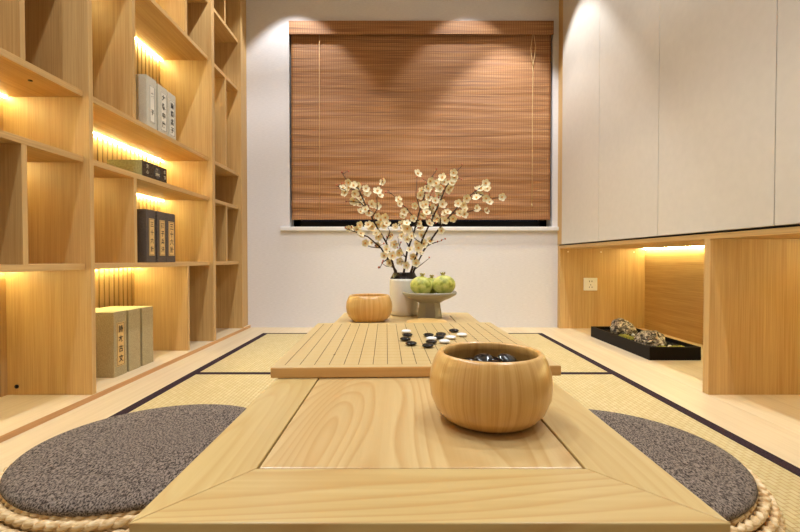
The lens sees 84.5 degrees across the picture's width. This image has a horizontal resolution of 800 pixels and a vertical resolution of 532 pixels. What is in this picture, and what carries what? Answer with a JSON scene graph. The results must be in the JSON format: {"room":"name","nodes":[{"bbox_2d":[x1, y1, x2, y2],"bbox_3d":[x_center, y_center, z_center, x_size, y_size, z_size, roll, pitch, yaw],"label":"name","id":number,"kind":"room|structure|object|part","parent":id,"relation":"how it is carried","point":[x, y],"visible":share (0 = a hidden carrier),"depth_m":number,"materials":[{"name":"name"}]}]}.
{"room":"tatami tea room","nodes":[
{"label":"tatami tea room","id":0,"kind":"room"},
{"bbox_2d":[246,0,558,326],"bbox_3d":[0.180,-0.753,3.113,3.080,2.590,0.200,0,1,0],"label":"wall","id":1,"kind":"structure","parent":0,"point":[296,278],"depth_m":3.02,"materials":[{"name":"white paint"}]},
{"bbox_2d":[280,220,558,230],"bbox_3d":[0.133,-0.953,3.084,1.901,1.422,0.191,0,1,0],"label":"window sill","id":2,"kind":"structure","parent":1,"relation":"in","point":[299,225],"depth_m":3.14,"materials":[{"name":"metal"}]},
{"bbox_3d":[0.133,-0.255,3.071,1.901,0.028,0.141,0,1,0],"label":"sill","id":3,"kind":"part","parent":2,"relation":"part of","materials":[{"name":"white stone"}]},
{"bbox_3d":[0.144,-0.968,3.154,1.742,1.334,0.006,0,1,0],"label":"pane","id":4,"kind":"part","parent":2,"relation":"part of","materials":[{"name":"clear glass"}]},
{"bbox_2d":[289,21,553,219],"bbox_3d":[0.144,-0.989,3.023,1.794,1.343,0.072,0,1,0],"label":"bamboo blind","id":5,"kind":"object","parent":1,"relation":"attached to","point":[374,101],"visible":0.98,"depth_m":3.02,"materials":[{"name":"brown wood"}]},
{"bbox_3d":[-0.551,-0.962,3.006,0.006,1.237,0.003,-1,1,-33],"label":"lift cord","id":6,"kind":"part","parent":5,"relation":"part of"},
{"bbox_3d":[0.144,-0.329,3.032,1.778,0.020,0.016,0,1,0],"label":"rail","id":7,"kind":"part","parent":5,"relation":"part of","materials":[{"name":"brown wood"}]},
{"bbox_3d":[0.913,-1.009,3.002,0.025,1.180,0.004,0,1,0],"label":"pull cord","id":8,"kind":"part","parent":5,"relation":"part of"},
{"bbox_2d":[557,0,799,245],"bbox_3d":[1.395,-1.061,1.270,0.650,1.906,3.475,0,1,0],"label":"upper cabinet","id":9,"kind":"object","parent":1,"relation":"attached to","point":[676,117],"visible":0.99,"depth_m":1.70,"materials":[{"name":"beige paint"}]},
{"bbox_3d":[1.087,-1.093,2.954,0.010,1.898,0.106,0,1,0],"label":"filler panel","id":10,"kind":"part","parent":9,"relation":"part of","materials":[{"name":"brown wood"}]},
{"bbox_3d":[1.079,-1.087,2.629,0.019,1.897,0.538,0,1,0],"label":"door","id":11,"kind":"part","parent":9,"relation":"part of","materials":[{"name":"beige paint"}]},
{"bbox_3d":[1.079,-1.078,2.085,0.019,1.897,0.544,0,1,0],"label":"door","id":12,"kind":"part","parent":9,"relation":"part of","materials":[{"name":"beige paint"}]},
{"bbox_3d":[1.079,-1.069,1.528,0.019,1.897,0.566,0,1,0],"label":"door","id":13,"kind":"part","parent":9,"relation":"part of","materials":[{"name":"beige paint"}]},
{"bbox_3d":[1.079,-1.059,0.958,0.019,1.897,0.568,0,1,0],"label":"door","id":14,"kind":"part","parent":9,"relation":"part of","materials":[{"name":"beige paint"}]},
{"bbox_3d":[0.180,0.551,0.672,3.080,0.065,4.725,0,1,0],"label":"floor","id":15,"kind":"structure","parent":0,"visible":0},
{"bbox_2d":[0,327,799,471],"bbox_3d":[-0.143,0.491,0.671,2.434,0.055,4.725,0,1,0],"label":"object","id":16,"kind":"structure","parent":15,"relation":"on","point":[782,443],"depth_m":1.48,"materials":[{"name":"brown wood"}]},
{"bbox_2d":[0,0,250,442],"bbox_3d":[-1.182,-0.789,1.739,0.306,2.468,2.545,0,1,0],"label":"bookcase","id":17,"kind":"object","parent":16,"relation":"on","point":[69,69],"visible":0.9,"depth_m":1.73,"materials":[{"name":"brown wood"}]},
{"bbox_3d":[-1.183,-0.562,0.974,0.265,0.020,0.967,0,1,0],"label":"shelf","id":18,"kind":"part","parent":17,"relation":"part of","materials":[{"name":"brown wood"}]},
{"bbox_3d":[-1.183,-0.346,0.978,0.265,0.020,0.967,0,1,0],"label":"shelf","id":19,"kind":"part","parent":17,"relation":"part of","materials":[{"name":"brown wood"}]},
{"bbox_3d":[-1.183,0.010,0.984,0.265,0.020,0.967,0,1,0],"label":"shelf","id":20,"kind":"part","parent":17,"relation":"part of","materials":[{"name":"brown wood"}]},
{"bbox_2d":[95,310,126,377],"bbox_3d":[-1.187,0.302,1.721,0.192,0.251,0.079,0,1,0],"label":"box","id":21,"kind":"object","parent":17,"relation":"on","point":[111,336],"visible":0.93,"depth_m":1.68,"materials":[{"name":"beige fabric"}]},
{"bbox_2d":[95,308,140,371],"bbox_3d":[-1.188,0.302,1.813,0.190,0.249,0.080,0,1,0],"label":"box","id":22,"kind":"object","parent":17,"relation":"on","point":[132,314],"visible":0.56,"depth_m":1.80,"materials":[{"name":"beige fabric"}]},
{"bbox_3d":[-1.183,0.436,1.760,0.305,0.018,2.545,0,1,0],"label":"board","id":23,"kind":"part","parent":17,"relation":"part of","materials":[{"name":"brown wood"}]},
{"bbox_2d":[102,306,152,365],"bbox_3d":[-1.188,0.301,1.908,0.190,0.247,0.082,0,1,0],"label":"box","id":24,"kind":"object","parent":17,"relation":"on","point":[146,312],"visible":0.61,"depth_m":1.90,"materials":[{"name":"beige fabric"}]},
{"bbox_2d":[107,160,166,182],"bbox_3d":[-1.128,-0.404,1.897,0.146,0.066,0.192,0,1,0],"label":"box","id":25,"kind":"object","parent":17,"relation":"on","point":[141,167],"visible":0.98,"depth_m":1.81,"materials":[{"name":"black"}]},
{"bbox_2d":[136,74,156,129],"bbox_3d":[-1.155,-0.694,1.872,0.202,0.213,0.075,0,1,0],"label":"box","id":26,"kind":"object","parent":17,"relation":"on","point":[146,112],"visible":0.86,"depth_m":1.84,"materials":[{"name":"grey fabric"}]},
{"bbox_2d":[137,209,155,262],"bbox_3d":[-1.153,-0.126,1.864,0.202,0.223,0.068,0,1,0],"label":"box","id":27,"kind":"object","parent":17,"relation":"on","point":[146,243],"visible":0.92,"depth_m":1.83,"materials":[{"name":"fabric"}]},
{"bbox_3d":[-1.183,-0.578,1.948,0.265,0.020,0.941,0,1,0],"label":"shelf","id":28,"kind":"part","parent":17,"relation":"part of","materials":[{"name":"brown wood"}]},
{"bbox_3d":[-1.183,-0.362,1.952,0.265,0.020,0.941,0,1,0],"label":"shelf","id":29,"kind":"part","parent":17,"relation":"part of","materials":[{"name":"brown wood"}]},
{"bbox_3d":[-1.183,-0.006,1.958,0.265,0.020,0.941,0,1,0],"label":"shelf","id":30,"kind":"part","parent":17,"relation":"part of","materials":[{"name":"brown wood"}]},
{"bbox_2d":[155,211,165,261],"bbox_3d":[-1.153,-0.128,1.948,0.202,0.223,0.071,0,1,0],"label":"box","id":31,"kind":"object","parent":17,"relation":"on","point":[160,217],"visible":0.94,"depth_m":1.94,"materials":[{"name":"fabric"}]},
{"bbox_2d":[156,84,167,135],"bbox_3d":[-1.155,-0.693,1.961,0.202,0.209,0.079,0,1,0],"label":"box","id":32,"kind":"object","parent":17,"relation":"on","point":[161,93],"visible":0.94,"depth_m":1.95,"materials":[{"name":"grey fabric"}]},
{"bbox_2d":[166,213,174,261],"bbox_3d":[-1.153,-0.129,2.025,0.202,0.223,0.078,0,1,0],"label":"box","id":33,"kind":"object","parent":17,"relation":"on","point":[170,218],"visible":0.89,"depth_m":2.02,"materials":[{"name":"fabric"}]},
{"bbox_2d":[167,91,175,139],"bbox_3d":[-1.155,-0.693,2.040,0.202,0.207,0.067,0,1,0],"label":"box","id":34,"kind":"object","parent":17,"relation":"on","point":[171,99],"visible":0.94,"depth_m":2.03,"materials":[{"name":"grey fabric"}]},
{"bbox_3d":[-1.183,-1.128,1.939,0.265,0.020,0.941,0,1,0],"label":"shelf","id":35,"kind":"part","parent":17,"relation":"part of","materials":[{"name":"brown wood"}]},
{"bbox_3d":[-1.183,-1.438,1.933,0.265,0.020,0.941,0,1,0],"label":"shelf","id":36,"kind":"part","parent":17,"relation":"part of","materials":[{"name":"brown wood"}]},
{"bbox_3d":[-1.183,-1.450,2.643,0.265,0.020,0.410,0,1,0],"label":"shelf","id":37,"kind":"part","parent":17,"relation":"part of","materials":[{"name":"brown wood"}]},
{"bbox_3d":[-1.183,-1.140,2.648,0.265,0.020,0.410,0,1,0],"label":"shelf","id":38,"kind":"part","parent":17,"relation":"part of","materials":[{"name":"brown wood"}]},
{"bbox_3d":[-1.183,-0.590,2.657,0.265,0.020,0.410,0,1,0],"label":"shelf","id":39,"kind":"part","parent":17,"relation":"part of","materials":[{"name":"brown wood"}]},
{"bbox_3d":[-1.183,-0.374,2.661,0.265,0.020,0.410,0,1,0],"label":"shelf","id":40,"kind":"part","parent":17,"relation":"part of","materials":[{"name":"brown wood"}]},
{"bbox_3d":[-1.183,-0.018,2.667,0.265,0.020,0.410,0,1,0],"label":"shelf","id":41,"kind":"part","parent":17,"relation":"part of","materials":[{"name":"brown wood"}]},
{"bbox_3d":[-1.192,-0.818,2.950,0.287,2.450,0.123,0,1,0],"label":"panel","id":42,"kind":"part","parent":17,"relation":"part of","materials":[{"name":"brown wood"}]},
{"bbox_2d":[191,333,616,372],"bbox_3d":[0.017,0.462,2.313,1.775,0.054,0.978,0,1,0],"label":"mat","id":43,"kind":"object","parent":15,"relation":"on","point":[260,353],"visible":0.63,"depth_m":2.16,"materials":[{"name":"beige wicker"}]},
{"bbox_2d":[108,373,799,531],"bbox_3d":[0.017,0.487,0.843,1.775,0.054,1.958,0,1,0],"label":"mat","id":44,"kind":"object","parent":15,"relation":"on","point":[611,392],"visible":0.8,"depth_m":1.45,"materials":[{"name":"beige wicker"}]},
{"bbox_2d":[0,404,246,531],"bbox_3d":[-0.494,0.405,0.896,0.548,0.109,0.548,0,1,14],"label":"floor cushion","id":45,"kind":"object","parent":44,"relation":"on","point":[97,476],"visible":0.55,"depth_m":0.77,"materials":[{"name":"fabric"}]},
{"bbox_2d":[129,313,729,531],"bbox_3d":[0.020,0.310,0.861,0.398,0.300,1.135,0,1,0],"label":"table","id":46,"kind":"object","parent":44,"relation":"on","point":[341,454],"visible":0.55,"depth_m":0.36,"materials":[{"name":"brown wood"}]},
{"bbox_3d":[-0.150,0.176,0.859,0.060,0.032,1.133,0,1,0],"label":"rail","id":47,"kind":"part","parent":46,"relation":"part of","materials":[{"name":"brown wood"}]},
{"bbox_2d":[346,293,391,322],"bbox_3d":[-0.086,0.118,1.237,0.130,0.073,0.130,0,1,0],"label":"bowl","id":48,"kind":"object","parent":46,"relation":"on","point":[365,307],"visible":1,"depth_m":1.19,"materials":[{"name":"brown wood"}]},
{"bbox_2d":[390,272,417,315],"bbox_3d":[0.013,0.086,1.374,0.090,0.131,0.090,0,1,0],"label":"vase","id":49,"kind":"object","parent":46,"relation":"on","point":[402,305],"visible":0.84,"depth_m":1.33,"materials":[{"name":"white ceramic"}]},
{"bbox_2d":[336,170,396,272],"bbox_3d":[-0.096,-0.116,1.324,0.191,0.343,0.064,0,1,-12],"label":"branch","id":50,"kind":"object","parent":49,"relation":"in","point":[383,222],"visible":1,"depth_m":1.33,"materials":[{"name":"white plant"}]},
{"bbox_2d":[345,221,397,272],"bbox_3d":[-0.085,-0.044,1.379,0.179,0.196,0.036,0,1,11],"label":"branch","id":51,"kind":"object","parent":49,"relation":"in","point":[357,229],"visible":1,"depth_m":1.38,"materials":[{"name":"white plant"}]},
{"bbox_2d":[385,168,439,272],"bbox_3d":[0.039,-0.124,1.359,0.171,0.356,0.051,0,1,0],"label":"branch","id":52,"kind":"object","parent":49,"relation":"in","point":[424,204],"visible":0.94,"depth_m":1.36,"materials":[{"name":"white plant"}]},
{"bbox_2d":[403,164,462,272],"bbox_3d":[0.100,-0.123,1.326,0.178,0.356,0.072,0,1,13],"label":"branch","id":53,"kind":"object","parent":49,"relation":"in","point":[407,228],"visible":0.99,"depth_m":1.32,"materials":[{"name":"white plant"}]},
{"bbox_2d":[412,179,505,272],"bbox_3d":[0.179,-0.108,1.381,0.304,0.326,0.048,0,1,0],"label":"branch","id":54,"kind":"object","parent":49,"relation":"in","point":[485,186],"visible":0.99,"depth_m":1.38,"materials":[{"name":"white plant"}]},
{"bbox_2d":[271,322,560,377],"bbox_3d":[0.018,0.152,0.870,0.429,0.016,0.444,0,1,-2],"label":"board","id":55,"kind":"object","parent":46,"relation":"on","point":[328,350],"visible":0.78,"depth_m":0.76,"materials":[{"name":"brown wood"}]},
{"bbox_2d":[400,337,410,340],"bbox_3d":[0.010,0.141,0.850,0.022,0.008,0.022,0,1,0],"label":"stone","id":56,"kind":"object","parent":55,"relation":"on","point":[401,338],"visible":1,"depth_m":0.84,"materials":[{"name":"black stone"}]},
{"bbox_2d":[401,329,410,332],"bbox_3d":[0.013,0.139,0.940,0.022,0.008,0.022,0,1,0],"label":"stone","id":57,"kind":"object","parent":55,"relation":"on","point":[404,330],"visible":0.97,"depth_m":0.93,"materials":[{"name":"white stone"}]},
{"bbox_2d":[402,333,412,336],"bbox_3d":[0.015,0.140,0.896,0.022,0.008,0.022,0,1,0],"label":"stone","id":58,"kind":"object","parent":55,"relation":"on","point":[403,334],"visible":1,"depth_m":0.89,"materials":[{"name":"black stone"}]},
{"bbox_2d":[405,341,416,345],"bbox_3d":[0.020,0.141,0.806,0.022,0.008,0.022,0,1,0],"label":"stone","id":59,"kind":"object","parent":55,"relation":"on","point":[411,343],"visible":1,"depth_m":0.80,"materials":[{"name":"black stone"}]},
{"bbox_2d":[422,343,433,347],"bbox_3d":[0.050,0.142,0.786,0.022,0.008,0.022,0,1,0],"label":"stone","id":60,"kind":"object","parent":55,"relation":"on","point":[427,345],"visible":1,"depth_m":0.78,"materials":[{"name":"black stone"}]},
{"bbox_2d":[423,333,433,336],"bbox_3d":[0.058,0.140,0.894,0.022,0.008,0.022,0,1,0],"label":"stone","id":61,"kind":"object","parent":55,"relation":"on","point":[424,334],"visible":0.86,"depth_m":0.89,"materials":[{"name":"black stone"}]},
{"bbox_2d":[426,339,436,343],"bbox_3d":[0.058,0.141,0.821,0.022,0.008,0.022,0,1,0],"label":"stone","id":62,"kind":"object","parent":55,"relation":"on","point":[432,341],"visible":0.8,"depth_m":0.81,"materials":[{"name":"black stone"}]},
{"bbox_2d":[426,336,436,339],"bbox_3d":[0.061,0.141,0.854,0.022,0.008,0.022,0,1,0],"label":"stone","id":63,"kind":"object","parent":55,"relation":"on","point":[429,337],"visible":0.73,"depth_m":0.85,"materials":[{"name":"white stone"}]},
{"bbox_2d":[434,335,443,338],"bbox_3d":[0.077,0.140,0.870,0.022,0.008,0.022,0,1,0],"label":"stone","id":64,"kind":"object","parent":55,"relation":"on","point":[436,336],"visible":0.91,"depth_m":0.86,"materials":[{"name":"black stone"}]},
{"bbox_2d":[439,339,449,342],"bbox_3d":[0.084,0.141,0.826,0.022,0.008,0.022,0,1,0],"label":"stone","id":65,"kind":"object","parent":55,"relation":"on","point":[440,340],"visible":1,"depth_m":0.82,"materials":[{"name":"white stone"}]},
{"bbox_2d":[445,335,455,338],"bbox_3d":[0.100,0.140,0.869,0.022,0.008,0.022,0,1,0],"label":"stone","id":66,"kind":"object","parent":55,"relation":"on","point":[447,336],"visible":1,"depth_m":0.86,"materials":[{"name":"white stone"}]},
{"bbox_2d":[457,332,466,336],"bbox_3d":[0.126,0.140,0.898,0.022,0.008,0.022,0,1,0],"label":"stone","id":67,"kind":"object","parent":55,"relation":"on","point":[461,334],"visible":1,"depth_m":0.89,"materials":[{"name":"white stone"}]},
{"bbox_3d":[0.018,0.175,0.861,0.272,0.028,0.985,0,1,0],"label":"panel","id":68,"kind":"part","parent":46,"relation":"part of","materials":[{"name":"brown wood"}]},
{"bbox_3d":[0.020,0.167,1.391,0.398,0.032,0.071,0,1,0],"label":"rail","id":69,"kind":"part","parent":46,"relation":"part of","materials":[{"name":"brown wood"}]},
{"bbox_2d":[406,318,447,322],"bbox_3d":[0.071,0.148,1.161,0.110,0.014,0.110,0,1,0],"label":"lid","id":70,"kind":"object","parent":46,"relation":"on","point":[418,320],"visible":0.52,"depth_m":1.15,"materials":[{"name":"brown wood"}]},
{"bbox_2d":[402,291,456,318],"bbox_3d":[0.087,0.114,1.305,0.161,0.078,0.161,0,1,0],"label":"fruit stand","id":71,"kind":"object","parent":46,"relation":"on","point":[429,304],"visible":0.88,"depth_m":1.27,"materials":[{"name":"grey ceramic"}]},
{"bbox_2d":[410,273,431,293],"bbox_3d":[0.062,0.053,1.292,0.065,0.066,0.066,0,1,0],"label":"pomegranate","id":72,"kind":"object","parent":71,"relation":"on","point":[420,284],"visible":0.91,"depth_m":1.27,"materials":[{"name":"food"}]},
{"bbox_3d":[0.087,0.091,1.305,0.161,0.032,0.161,0,1,0],"label":"dish","id":73,"kind":"part","parent":71,"relation":"part of","materials":[{"name":"grey ceramic"}]},
{"bbox_2d":[428,274,435,293],"bbox_3d":[0.096,0.055,1.343,0.058,0.059,0.058,0,1,0],"label":"pomegranate","id":74,"kind":"object","parent":71,"relation":"on","point":[431,278],"visible":0.31,"depth_m":1.32,"materials":[{"name":"green food"}]},
{"bbox_2d":[432,272,455,292],"bbox_3d":[0.129,0.051,1.291,0.068,0.068,0.066,0,1,0],"label":"pomegranate","id":75,"kind":"object","parent":71,"relation":"on","point":[443,283],"visible":0.89,"depth_m":1.27,"materials":[{"name":"green food"}]},
{"bbox_3d":[0.020,0.185,0.329,0.398,0.032,0.076,0,1,0],"label":"rail","id":76,"kind":"part","parent":46,"relation":"part of","materials":[{"name":"brown wood"}]},
{"bbox_2d":[429,341,552,433],"bbox_3d":[0.098,0.130,0.482,0.132,0.074,0.132,0,1,0],"label":"bowl","id":77,"kind":"object","parent":46,"relation":"on","point":[501,397],"visible":0.98,"depth_m":0.43,"materials":[{"name":"brown wood"}]},
{"bbox_2d":[473,353,492,361],"bbox_3d":[0.094,0.104,0.497,0.022,0.009,0.021,1,1,31],"label":"stone","id":78,"kind":"object","parent":77,"relation":"in","point":[484,357],"visible":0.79,"depth_m":0.49,"materials":[{"name":"black stone"}]},
{"bbox_2d":[498,353,516,361],"bbox_3d":[0.121,0.104,0.497,0.022,0.010,0.020,-1,1,-31],"label":"stone","id":79,"kind":"object","parent":77,"relation":"in","point":[504,357],"visible":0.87,"depth_m":0.49,"materials":[{"name":"black stone"}]},
{"bbox_3d":[0.187,0.176,0.859,0.064,0.032,1.133,0,1,0],"label":"rail","id":80,"kind":"part","parent":46,"relation":"part of","materials":[{"name":"brown wood"}]},
{"bbox_2d":[588,409,785,531],"bbox_3d":[0.400,0.406,0.869,0.548,0.109,0.548,0,1,14],"label":"floor cushion","id":81,"kind":"object","parent":44,"relation":"on","point":[711,473],"visible":0.35,"depth_m":0.76,"materials":[{"name":"fabric"}]},
{"bbox_2d":[556,226,799,434],"bbox_3d":[1.396,0.197,1.291,0.642,0.612,3.475,0,1,0],"label":"base cabinet","id":82,"kind":"object","parent":15,"relation":"on","point":[733,296],"visible":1,"depth_m":1.53,"materials":[{"name":"brown wood"}]},
{"bbox_2d":[584,278,596,290],"bbox_3d":[1.290,0.123,2.980,0.092,0.086,0.010,0,1,0],"label":"wall socket","id":83,"kind":"object","parent":82,"relation":"attached to","point":[590,284],"visible":1,"depth_m":2.98,"materials":[{"name":"white plastic"}]},
{"bbox_3d":[1.401,0.143,3.006,0.633,0.562,0.043,0,1,0],"label":"panel","id":84,"kind":"part","parent":82,"relation":"part of","materials":[{"name":"brown wood"}]},
{"bbox_2d":[591,326,700,359],"bbox_3d":[1.284,0.404,2.367,0.240,0.062,0.630,0,1,0],"label":"tray","id":85,"kind":"object","parent":82,"relation":"on","point":[689,352],"visible":0.71,"depth_m":2.11,"materials":[{"name":"black paint"}]},
{"bbox_2d":[601,329,677,346],"bbox_3d":[1.284,0.391,2.367,0.224,0.008,0.614,0,1,0],"label":"gravel","id":86,"kind":"object","parent":85,"relation":"in","point":[608,330],"visible":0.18,"depth_m":2.25,"materials":[{"name":"white gravel"}]},
{"bbox_2d":[610,318,637,334],"bbox_3d":[1.287,0.346,2.538,0.142,0.090,0.134,0,1,0],"label":"rock","id":87,"kind":"object","parent":86,"relation":"on","point":[619,325],"visible":0.86,"depth_m":2.50,"materials":[{"name":"grey stone"}]},
{"bbox_2d":[618,334,633,339],"bbox_3d":[1.245,0.385,2.411,0.067,0.017,0.225,0,1,0],"label":"moss patch","id":88,"kind":"object","parent":86,"relation":"on","point":[621,335],"visible":0.46,"depth_m":2.39,"materials":[{"name":"green plant"}]},
{"bbox_2d":[634,330,665,345],"bbox_3d":[1.272,0.362,2.246,0.143,0.072,0.163,0,1,16],"label":"rock","id":89,"kind":"object","parent":86,"relation":"on","point":[650,338],"visible":0.88,"depth_m":2.19,"materials":[{"name":"grey stone"}]},
{"bbox_3d":[1.666,0.173,1.269,0.012,0.562,3.432,0,1,0],"label":"panel","id":90,"kind":"part","parent":82,"relation":"part of","materials":[{"name":"brown wood"}]},
{"bbox_3d":[1.396,0.478,1.296,0.642,0.050,3.475,0,1,0],"label":"board","id":91,"kind":"part","parent":82,"relation":"part of","materials":[{"name":"brown wood"}]},
{"bbox_3d":[1.367,-0.099,1.264,0.585,0.018,3.432,0,1,0],"label":"panel","id":92,"kind":"part","parent":82,"relation":"part of","materials":[{"name":"brown wood"}]}
]}

